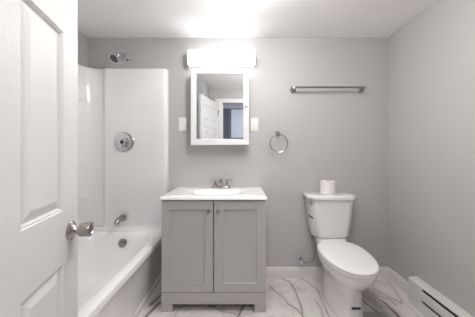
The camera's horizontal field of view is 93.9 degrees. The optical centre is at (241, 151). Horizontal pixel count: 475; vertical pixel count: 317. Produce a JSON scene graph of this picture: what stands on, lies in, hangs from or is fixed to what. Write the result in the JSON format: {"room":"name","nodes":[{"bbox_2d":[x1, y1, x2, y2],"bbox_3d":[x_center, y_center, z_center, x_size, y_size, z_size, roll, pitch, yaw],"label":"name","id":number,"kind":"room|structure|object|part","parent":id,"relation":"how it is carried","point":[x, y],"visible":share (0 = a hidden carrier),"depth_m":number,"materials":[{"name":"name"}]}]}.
{"room":"bathroom","nodes":[
{"label":"bathroom","id":0,"kind":"room"},
{"bbox_2d":[78,31,87,66],"bbox_3d":[-1.530,0.057,1.055,0.100,2.296,2.150,0,0,0],"label":"wall","id":1,"kind":"structure","parent":0,"point":[82,39],"depth_m":2.06,"materials":[{"name":"grey paint"}]},
{"bbox_2d":[78,64,167,226],"bbox_3d":[-1.093,-0.038,1.370,0.774,1.484,1.520,0,0,0],"label":"tub surround","id":2,"kind":"object","parent":1,"relation":"attached to","point":[113,183],"visible":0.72,"depth_m":2.08,"materials":[{"name":"white plastic"}]},
{"bbox_2d":[114,215,125,224],"bbox_3d":[-1.115,0.625,2.020,0.064,0.065,0.132,0,0,0],"label":"tub spout","id":3,"kind":"object","parent":2,"relation":"attached to","point":[122,218],"visible":1,"depth_m":2.00,"materials":[{"name":"silver metal"}]},
{"bbox_2d":[114,132,133,151],"bbox_3d":[-1.105,-0.087,2.053,0.188,0.188,0.055,0,0,0],"label":"shower valve","id":4,"kind":"object","parent":2,"relation":"attached to","point":[123,141],"visible":1,"depth_m":2.07,"materials":[{"name":"silver metal"}]},
{"bbox_2d":[88,38,387,273],"bbox_3d":[-0.038,0.057,2.180,3.084,2.296,0.100,0,0,0],"label":"wall","id":5,"kind":"structure","parent":0,"point":[339,135],"depth_m":2.13,"materials":[{"name":"grey paint"}]},
{"bbox_2d":[109,52,129,63],"bbox_3d":[-1.122,-0.859,2.020,0.092,0.155,0.220,0,0,0],"label":"shower","id":6,"kind":"object","parent":5,"relation":"attached to","point":[114,58],"visible":1,"depth_m":1.96,"materials":[{"name":"silver metal"}]},
{"bbox_2d":[179,118,186,130],"bbox_3d":[-0.567,-0.262,2.120,0.072,0.126,0.020,0,0,0],"label":"switch plate","id":7,"kind":"object","parent":5,"relation":"attached to","point":[182,121],"visible":1,"depth_m":2.12,"materials":[{"name":"white plastic"}]},
{"bbox_2d":[191,70,248,144],"bbox_3d":[-0.202,-0.402,2.060,0.530,0.686,0.138,0,0,0],"label":"medicine cabinet","id":8,"kind":"object","parent":5,"relation":"attached to","point":[219,98],"visible":1,"depth_m":2.02,"materials":[{"name":"mirror"}]},
{"bbox_2d":[187,50,255,65],"bbox_3d":[-0.192,-0.872,2.087,0.637,0.130,0.084,0,0,0],"label":"vanity light","id":9,"kind":"object","parent":5,"relation":"attached to","point":[194,57],"visible":1,"depth_m":2.04,"materials":[{"name":"white glass"}]},
{"bbox_2d":[251,118,257,130],"bbox_3d":[0.119,-0.259,2.124,0.072,0.124,0.010,0,0,0],"label":"switch plate","id":10,"kind":"object","parent":5,"relation":"attached to","point":[254,121],"visible":1,"depth_m":2.12,"materials":[{"name":"white plastic"}]},
{"bbox_2d":[270,131,287,152],"bbox_3d":[0.346,-0.093,2.102,0.175,0.206,0.056,0,0,0],"label":"towel ring","id":11,"kind":"object","parent":5,"relation":"attached to","point":[277,133],"visible":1,"depth_m":2.08,"materials":[{"name":"silver metal"}]},
{"bbox_2d":[297,239,315,264],"bbox_3d":[0.604,0.912,2.082,0.156,0.306,0.096,0,0,0],"label":"supply valve","id":12,"kind":"object","parent":5,"relation":"attached to","point":[299,259],"visible":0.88,"depth_m":2.07,"materials":[{"name":"silver metal"}]},
{"bbox_2d":[266,267,388,277],"bbox_3d":[0.793,1.155,2.123,1.222,0.100,0.014,0,0,0],"label":"baseboard","id":13,"kind":"structure","parent":5,"relation":"attached to","point":[271,272],"depth_m":2.12,"materials":[{"name":"white paint"}]},
{"bbox_2d":[290,86,365,92],"bbox_3d":[0.811,-0.592,2.091,0.706,0.058,0.076,0,0,0],"label":"towel bar","id":14,"kind":"object","parent":5,"relation":"attached to","point":[360,89],"visible":1,"depth_m":2.06,"materials":[{"name":"silver metal"}]},
{"bbox_3d":[0.487,-0.592,2.091,0.058,0.058,0.076,0,0,0],"label":"post","id":15,"kind":"part","parent":14,"relation":"part of","materials":[{"name":"silver metal"}]},
{"bbox_3d":[1.135,-0.592,2.091,0.058,0.058,0.076,0,0,0],"label":"post","id":16,"kind":"part","parent":14,"relation":"part of","materials":[{"name":"silver metal"}]},
{"bbox_2d":[78,0,435,37],"bbox_3d":[-0.038,-1.131,1.105,3.084,0.080,2.250,0,0,0],"label":"ceiling","id":17,"kind":"structure","parent":0,"point":[96,18],"depth_m":1.82,"materials":[{"name":"white paint"}]},
{"bbox_2d":[138,278,424,316],"bbox_3d":[-0.038,1.245,1.105,3.084,0.080,2.250,0,0,0],"label":"floor","id":18,"kind":"structure","parent":0,"point":[285,297],"depth_m":1.75,"materials":[{"name":"tile"}]},
{"bbox_2d":[78,226,161,316],"bbox_3d":[-1.087,0.955,1.365,0.775,0.500,1.521,0,0,0],"label":"bathtub","id":19,"kind":"object","parent":18,"relation":"on","point":[118,267],"visible":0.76,"depth_m":1.86,"materials":[{"name":"white ceramic"}]},
{"bbox_3d":[-1.078,0.825,2.003,0.076,0.076,0.036,0,0,0],"label":"overflow plate","id":20,"kind":"part","parent":19,"relation":"part of","materials":[{"name":"silver metal"}]},
{"bbox_2d":[132,274,161,316],"bbox_3d":[-0.769,1.183,1.357,0.014,0.045,1.505,0,0,0],"label":"baseboard","id":21,"kind":"structure","parent":19,"relation":"attached to","point":[137,312],"depth_m":1.79,"materials":[{"name":"white paint"}]},
{"bbox_2d":[161,200,265,311],"bbox_3d":[-0.212,0.783,1.880,0.783,0.844,0.494,0,0,0],"label":"vanity cabinet","id":22,"kind":"object","parent":18,"relation":"on","point":[214,251],"visible":0.89,"depth_m":1.67,"materials":[{"name":"grey paint"}]},
{"bbox_3d":[-0.410,0.713,1.673,0.386,0.688,0.018,0,0,0],"label":"door","id":23,"kind":"part","parent":22,"relation":"part of","materials":[{"name":"grey paint"}]},
{"bbox_2d":[160,187,266,199],"bbox_3d":[-0.212,0.386,1.887,0.798,0.096,0.481,0,0,0],"label":"countertop","id":24,"kind":"structure","parent":22,"relation":"on","point":[180,193],"depth_m":1.79,"materials":[{"name":"white stone"}]},
{"bbox_2d":[210,179,231,187],"bbox_3d":[-0.195,0.294,2.059,0.158,0.089,0.155,0,0,44],"label":"faucet","id":25,"kind":"object","parent":24,"relation":"on","point":[220,180],"visible":1,"depth_m":2.05,"materials":[{"name":"silver metal"}]},
{"bbox_3d":[-0.212,1.104,1.673,0.783,0.083,0.018,0,0,0],"label":"rail","id":26,"kind":"part","parent":22,"relation":"part of","materials":[{"name":"grey paint"}]},
{"bbox_3d":[-0.016,0.713,1.673,0.388,0.688,0.018,0,0,0],"label":"door","id":27,"kind":"part","parent":22,"relation":"part of","materials":[{"name":"grey paint"}]},
{"bbox_2d":[303,192,378,316],"bbox_3d":[0.792,0.795,1.764,0.436,0.820,0.717,0,0,1],"label":"toilet","id":28,"kind":"object","parent":18,"relation":"on","point":[349,270],"visible":1,"depth_m":1.73,"materials":[{"name":"white ceramic"}]},
{"bbox_2d":[320,180,334,194],"bbox_3d":[0.780,0.326,2.025,0.131,0.116,0.131,0,0,0],"label":"toilet paper roll","id":29,"kind":"object","parent":28,"relation":"on","point":[327,187],"visible":1,"depth_m":1.97,"materials":[{"name":"white paper"}]},
{"bbox_3d":[0.798,0.596,2.019,0.406,0.344,0.189,0,0,1],"label":"tank","id":30,"kind":"part","parent":28,"relation":"part of","materials":[{"name":"white ceramic"}]},
{"bbox_3d":[0.798,0.404,2.014,0.436,0.039,0.216,0,0,1],"label":"tank lid","id":31,"kind":"part","parent":28,"relation":"part of","materials":[{"name":"white ceramic"}]},
{"bbox_3d":[0.790,0.804,1.674,0.368,0.015,0.532,0,0,1],"label":"seat","id":32,"kind":"part","parent":28,"relation":"part of","materials":[{"name":"white plastic"}]},
{"bbox_3d":[0.790,0.783,1.675,0.372,0.023,0.540,0,0,1],"label":"seat lid","id":33,"kind":"part","parent":28,"relation":"part of","materials":[{"name":"white plastic"}]},
{"bbox_2d":[408,276,472,316],"bbox_3d":[1.369,1.103,0.992,0.067,0.205,1.583,0,0,0],"label":"baseboard heater","id":34,"kind":"object","parent":18,"relation":"on","point":[430,302],"visible":1,"depth_m":1.59,"materials":[{"name":"white metal"}]},
{"bbox_3d":[1.365,1.167,0.992,0.058,0.076,1.324,0,0,0],"label":"rail","id":35,"kind":"part","parent":34,"relation":"part of","materials":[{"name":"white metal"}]},
{"bbox_3d":[1.341,1.075,0.992,0.008,0.068,1.324,0,0,0],"label":"panel","id":36,"kind":"part","parent":34,"relation":"part of","materials":[{"name":"white metal"}]},
{"bbox_2d":[388,0,474,316],"bbox_3d":[1.454,0.057,1.055,0.100,2.296,2.150,0,0,0],"label":"wall","id":37,"kind":"structure","parent":0,"point":[431,58],"depth_m":1.63,"materials":[{"name":"grey paint"}]},
{"bbox_2d":[388,268,407,294],"bbox_3d":[1.397,1.155,1.952,0.014,0.100,0.328,0,0,0],"label":"baseboard","id":38,"kind":"structure","parent":37,"relation":"attached to","point":[393,276],"depth_m":1.97,"materials":[{"name":"white paint"}]},
{"bbox_3d":[-0.038,0.057,0.040,2.884,2.296,0.120,0,0,0],"label":"wall","id":39,"kind":"structure","parent":0,"visible":0},
{"bbox_2d":[0,0,93,316],"bbox_3d":[-0.527,0.174,0.458,0.161,2.038,0.721,0,0,-14],"label":"door","id":40,"kind":"structure","parent":39,"relation":"in","point":[40,230],"depth_m":0.60,"materials":[{"name":"white paint"}]},
{"bbox_3d":[-0.574,0.271,0.764,0.028,0.066,0.066,0,0,-14],"label":"knob","id":41,"kind":"part","parent":40,"relation":"part of","materials":[{"name":"silver metal"}]}
]}

